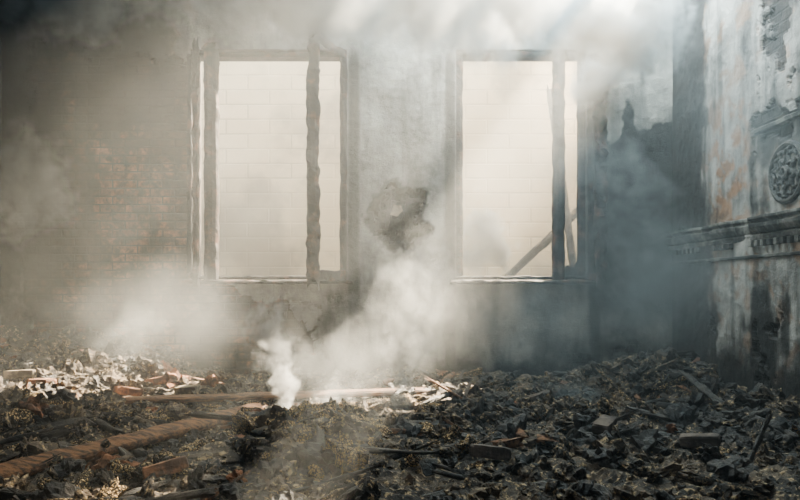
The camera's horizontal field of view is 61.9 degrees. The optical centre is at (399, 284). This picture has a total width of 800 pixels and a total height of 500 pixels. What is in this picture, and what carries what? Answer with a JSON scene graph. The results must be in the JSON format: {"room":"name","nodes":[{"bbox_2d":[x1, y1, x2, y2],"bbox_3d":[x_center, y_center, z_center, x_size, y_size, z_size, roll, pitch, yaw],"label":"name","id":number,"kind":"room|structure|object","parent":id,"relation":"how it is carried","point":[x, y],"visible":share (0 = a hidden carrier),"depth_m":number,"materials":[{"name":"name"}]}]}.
{"room":"fire-damaged room","nodes":[
{"label":"fire-damaged room","id":0,"kind":"room"},
{"bbox_2d":[0,41,1,325],"bbox_3d":[-4.110,-1.125,2.600,0.280,4.250,8.400,0,0,0],"label":"wall","id":1,"kind":"structure","parent":0,"point":[0,41],"depth_m":6.63,"materials":[{"name":"brick"}]},
{"bbox_2d":[0,0,672,376],"bbox_3d":[-0.590,-1.125,6.822,7.220,4.250,0.377,0,0,0],"label":"wall","id":2,"kind":"structure","parent":0,"point":[94,212],"depth_m":6.64,"materials":[{"name":"brick"}]},
{"bbox_2d":[186,37,200,287],"bbox_3d":[-2.028,-1.197,6.547,0.108,2.455,0.233,0,0,-34],"label":"open side leaf","id":3,"kind":"object","parent":2,"relation":"attached to","point":[193,130],"visible":1,"depth_m":6.48,"materials":[{"name":"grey wood"}]},
{"bbox_2d":[203,48,219,279],"bbox_3d":[-1.883,-1.200,6.669,0.160,2.300,0.149,0,0,0],"label":"mullion","id":4,"kind":"object","parent":2,"relation":"attached to","point":[211,63],"visible":1,"depth_m":6.61,"materials":[{"name":"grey wood"}]},
{"bbox_2d":[181,279,354,284],"bbox_3d":[-1.309,-0.030,6.621,1.729,0.061,0.145,0,0,0],"label":"sill","id":5,"kind":"structure","parent":2,"relation":"attached to","point":[184,281],"depth_m":6.56,"materials":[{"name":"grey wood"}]},
{"bbox_2d":[191,51,346,279],"bbox_3d":[-1.309,-1.200,6.719,1.623,2.300,0.116,0,0,0],"label":"frame","id":6,"kind":"object","parent":2,"relation":"attached to","point":[201,53],"visible":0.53,"depth_m":6.70,"materials":[{"name":"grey wood"}]},
{"bbox_2d":[305,17,347,289],"bbox_3d":[-0.693,-1.196,6.299,0.154,2.492,0.694,0,0,19],"label":"casement","id":7,"kind":"object","parent":2,"relation":"attached to","point":[314,274],"visible":1,"depth_m":6.00,"materials":[{"name":"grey wood"}]},
{"bbox_2d":[375,194,423,237],"bbox_3d":[0.004,-0.692,6.670,0.523,0.455,0.089,0,0,0],"label":"lath","id":8,"kind":"object","parent":2,"relation":"in","point":[397,210],"visible":1,"depth_m":6.66,"materials":[{"name":"paint"}]},
{"bbox_2d":[456,51,586,279],"bbox_3d":[1.210,-1.200,6.722,1.362,2.300,0.119,0,0,0],"label":"frame","id":9,"kind":"object","parent":2,"relation":"attached to","point":[580,113],"visible":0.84,"depth_m":6.70,"materials":[{"name":"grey wood"}]},
{"bbox_2d":[450,279,594,284],"bbox_3d":[1.206,-0.030,6.618,1.458,0.057,0.151,0,0,0],"label":"sill","id":10,"kind":"structure","parent":2,"relation":"attached to","point":[471,281],"depth_m":6.56,"materials":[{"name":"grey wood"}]},
{"bbox_2d":[551,48,565,279],"bbox_3d":[1.586,-1.200,6.670,0.136,2.300,0.126,0,0,0],"label":"mullion","id":11,"kind":"object","parent":2,"relation":"attached to","point":[558,54],"visible":1,"depth_m":6.62,"materials":[{"name":"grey wood"}]},
{"bbox_2d":[565,261,579,275],"bbox_3d":[1.740,-0.170,6.715,0.220,0.160,0.030,0,0,0],"label":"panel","id":12,"kind":"object","parent":2,"relation":"attached to","point":[574,271],"visible":0.74,"depth_m":6.70,"materials":[{"name":"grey wood"}]},
{"bbox_2d":[586,33,609,289],"bbox_3d":[1.920,-1.178,6.464,0.166,2.458,0.305,0,0,0],"label":"open side leaf","id":13,"kind":"object","parent":2,"relation":"attached to","point":[598,60],"visible":1,"depth_m":6.36,"materials":[{"name":"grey wood"}]},
{"bbox_2d":[672,0,799,398],"bbox_3d":[2.850,-1.125,2.600,0.339,4.250,8.400,0,0,0],"label":"wall","id":14,"kind":"structure","parent":0,"point":[736,63],"depth_m":5.38,"materials":[{"name":"paint"}]},
{"bbox_2d":[664,207,799,264],"bbox_3d":[2.663,-0.360,2.520,0.082,0.327,8.240,0,0,0],"label":"trim","id":15,"kind":"structure","parent":14,"relation":"attached to","point":[781,224],"depth_m":5.23,"materials":[{"name":"grey stone"}]},
{"bbox_2d":[750,107,799,136],"bbox_3d":[2.683,-1.165,1.760,0.043,0.078,6.720,0,0,0],"label":"trim","id":16,"kind":"structure","parent":14,"relation":"attached to","point":[789,116],"depth_m":4.74,"materials":[{"name":"grey stone"}]},
{"bbox_2d":[768,140,799,204],"bbox_3d":[2.678,-0.780,4.620,0.059,0.444,0.444,0,0,0],"label":"medallion","id":17,"kind":"object","parent":14,"relation":"attached to","point":[783,172],"visible":1,"depth_m":4.61,"materials":[{"name":"grey stone"}]},
{"bbox_3d":[-0.615,1.110,2.580,7.270,0.180,8.860,0,0,0],"label":"floor","id":18,"kind":"structure","parent":0,"visible":0},
{"bbox_2d":[177,435,198,447],"bbox_3d":[-1.227,0.950,3.800,0.106,0.158,0.224,0,0,0],"label":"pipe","id":19,"kind":"object","parent":18,"relation":"on","point":[184,440],"visible":0.09,"depth_m":3.82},
{"bbox_2d":[0,324,799,499],"bbox_3d":[-0.676,0.714,3.900,6.631,0.709,5.421,0,0,0],"label":"rubble pile","id":20,"kind":"object","parent":18,"relation":"on","point":[315,448],"visible":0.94,"depth_m":3.84,"materials":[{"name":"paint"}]},
{"bbox_2d":[3,369,35,378],"bbox_3d":[-2.966,0.696,5.199,0.216,0.073,0.107,0,0,-18],"label":"brick","id":21,"kind":"object","parent":20,"relation":"on","point":[29,373],"visible":1,"depth_m":5.16,"materials":[{"name":"brick"}]},
{"bbox_2d":[27,378,56,383],"bbox_3d":[-2.685,0.736,5.000,0.214,0.074,0.106,0,0,23],"label":"brick","id":22,"kind":"object","parent":20,"relation":"on","point":[46,380],"visible":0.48,"depth_m":4.96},
{"bbox_2d":[113,386,143,395],"bbox_3d":[-2.162,0.846,5.302,0.221,0.105,0.110,0,0,-34],"label":"brick","id":23,"kind":"object","parent":20,"relation":"on","point":[120,390],"visible":0.88,"depth_m":5.26,"materials":[{"name":"brown brick"}]},
{"bbox_2d":[0,403,263,477],"bbox_3d":[-1.526,0.875,3.732,0.128,0.155,1.988,0,0,37],"label":"plank","id":24,"kind":"object","parent":20,"relation":"on","point":[32,465],"visible":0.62,"depth_m":3.67,"materials":[{"name":"brown wood"}]},
{"bbox_2d":[144,376,167,385],"bbox_3d":[-2.093,0.826,5.703,0.218,0.105,0.109,0,0,-11],"label":"brick","id":25,"kind":"object","parent":20,"relation":"on","point":[163,379],"visible":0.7,"depth_m":5.66,"materials":[{"name":"brown brick"}]},
{"bbox_2d":[142,456,188,478],"bbox_3d":[-1.125,0.879,3.200,0.218,0.105,0.108,0,0,-28],"label":"brick","id":26,"kind":"object","parent":20,"relation":"on","point":[175,465],"visible":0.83,"depth_m":3.16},
{"bbox_2d":[174,384,201,394],"bbox_3d":[-1.747,0.865,5.500,0.214,0.083,0.106,0,0,17],"label":"brick","id":27,"kind":"object","parent":20,"relation":"on","point":[182,389],"visible":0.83,"depth_m":5.46,"materials":[{"name":"brick"}]},
{"bbox_2d":[122,387,429,403],"bbox_3d":[-1.156,0.872,5.224,2.803,0.099,0.159,0,0,-5],"label":"plank","id":28,"kind":"object","parent":20,"relation":"on","point":[256,396],"visible":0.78,"depth_m":5.18,"materials":[{"name":"brown wood"}]},
{"bbox_2d":[339,393,423,410],"bbox_3d":[-0.193,0.906,4.987,0.900,0.154,0.122,0,0,-32],"label":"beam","id":29,"kind":"structure","parent":20,"relation":"on","point":[403,399],"depth_m":5.06,"materials":[{"name":"wood"}]},
{"bbox_2d":[469,444,510,460],"bbox_3d":[0.472,0.877,3.501,0.216,0.101,0.108,0,0,-10],"label":"brick","id":30,"kind":"object","parent":20,"relation":"on","point":[475,450],"visible":1,"depth_m":3.46,"materials":[{"name":"grey brick"}]},
{"bbox_2d":[527,389,554,402],"bbox_3d":[1.091,0.875,5.198,0.217,0.103,0.104,0,0,-18],"label":"brick","id":31,"kind":"object","parent":20,"relation":"on","point":[534,396],"visible":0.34,"depth_m":5.18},
{"bbox_2d":[592,414,616,434],"bbox_3d":[1.230,0.839,3.999,0.108,0.090,0.217,0,0,33],"label":"brick","id":32,"kind":"object","parent":20,"relation":"on","point":[604,422],"visible":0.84,"depth_m":3.94,"materials":[{"name":"grey brick"}]},
{"bbox_2d":[679,433,720,447],"bbox_3d":[1.663,0.862,3.701,0.212,0.086,0.106,0,0,28],"label":"brick","id":33,"kind":"object","parent":20,"relation":"on","point":[687,440],"visible":0.9,"depth_m":3.67,"materials":[{"name":"grey brick"}]},
{"bbox_2d":[431,412,516,424],"bbox_3d":[0.478,0.943,4.444,0.888,0.170,0.132,0,0,-25],"label":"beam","id":34,"kind":"structure","parent":18,"relation":"on","point":[435,422],"depth_m":4.34,"materials":[{"name":"black wood"}]},
{"label":"outside","id":35,"kind":"structure","parent":0,"visible":0},
{"bbox_2d":[201,62,576,279],"bbox_3d":[0.500,-1.150,9.650,13.000,4.700,0.300,0,0,0],"label":"wall","id":36,"kind":"structure","parent":35,"point":[507,171],"depth_m":9.50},
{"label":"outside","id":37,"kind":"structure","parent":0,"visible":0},
{"bbox_3d":[0.500,1.110,8.255,13.000,0.180,2.490,0,0,0],"label":"ground","id":38,"kind":"structure","parent":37,"visible":0},
{"bbox_2d":[499,85,576,279],"bbox_3d":[1.715,-0.802,8.601,3.170,3.756,0.638,0,0,-6],"label":"roof beam","id":39,"kind":"structure","parent":38,"relation":"on","point":[571,216],"depth_m":8.67,"materials":[{"name":"grey wood"}]}
]}

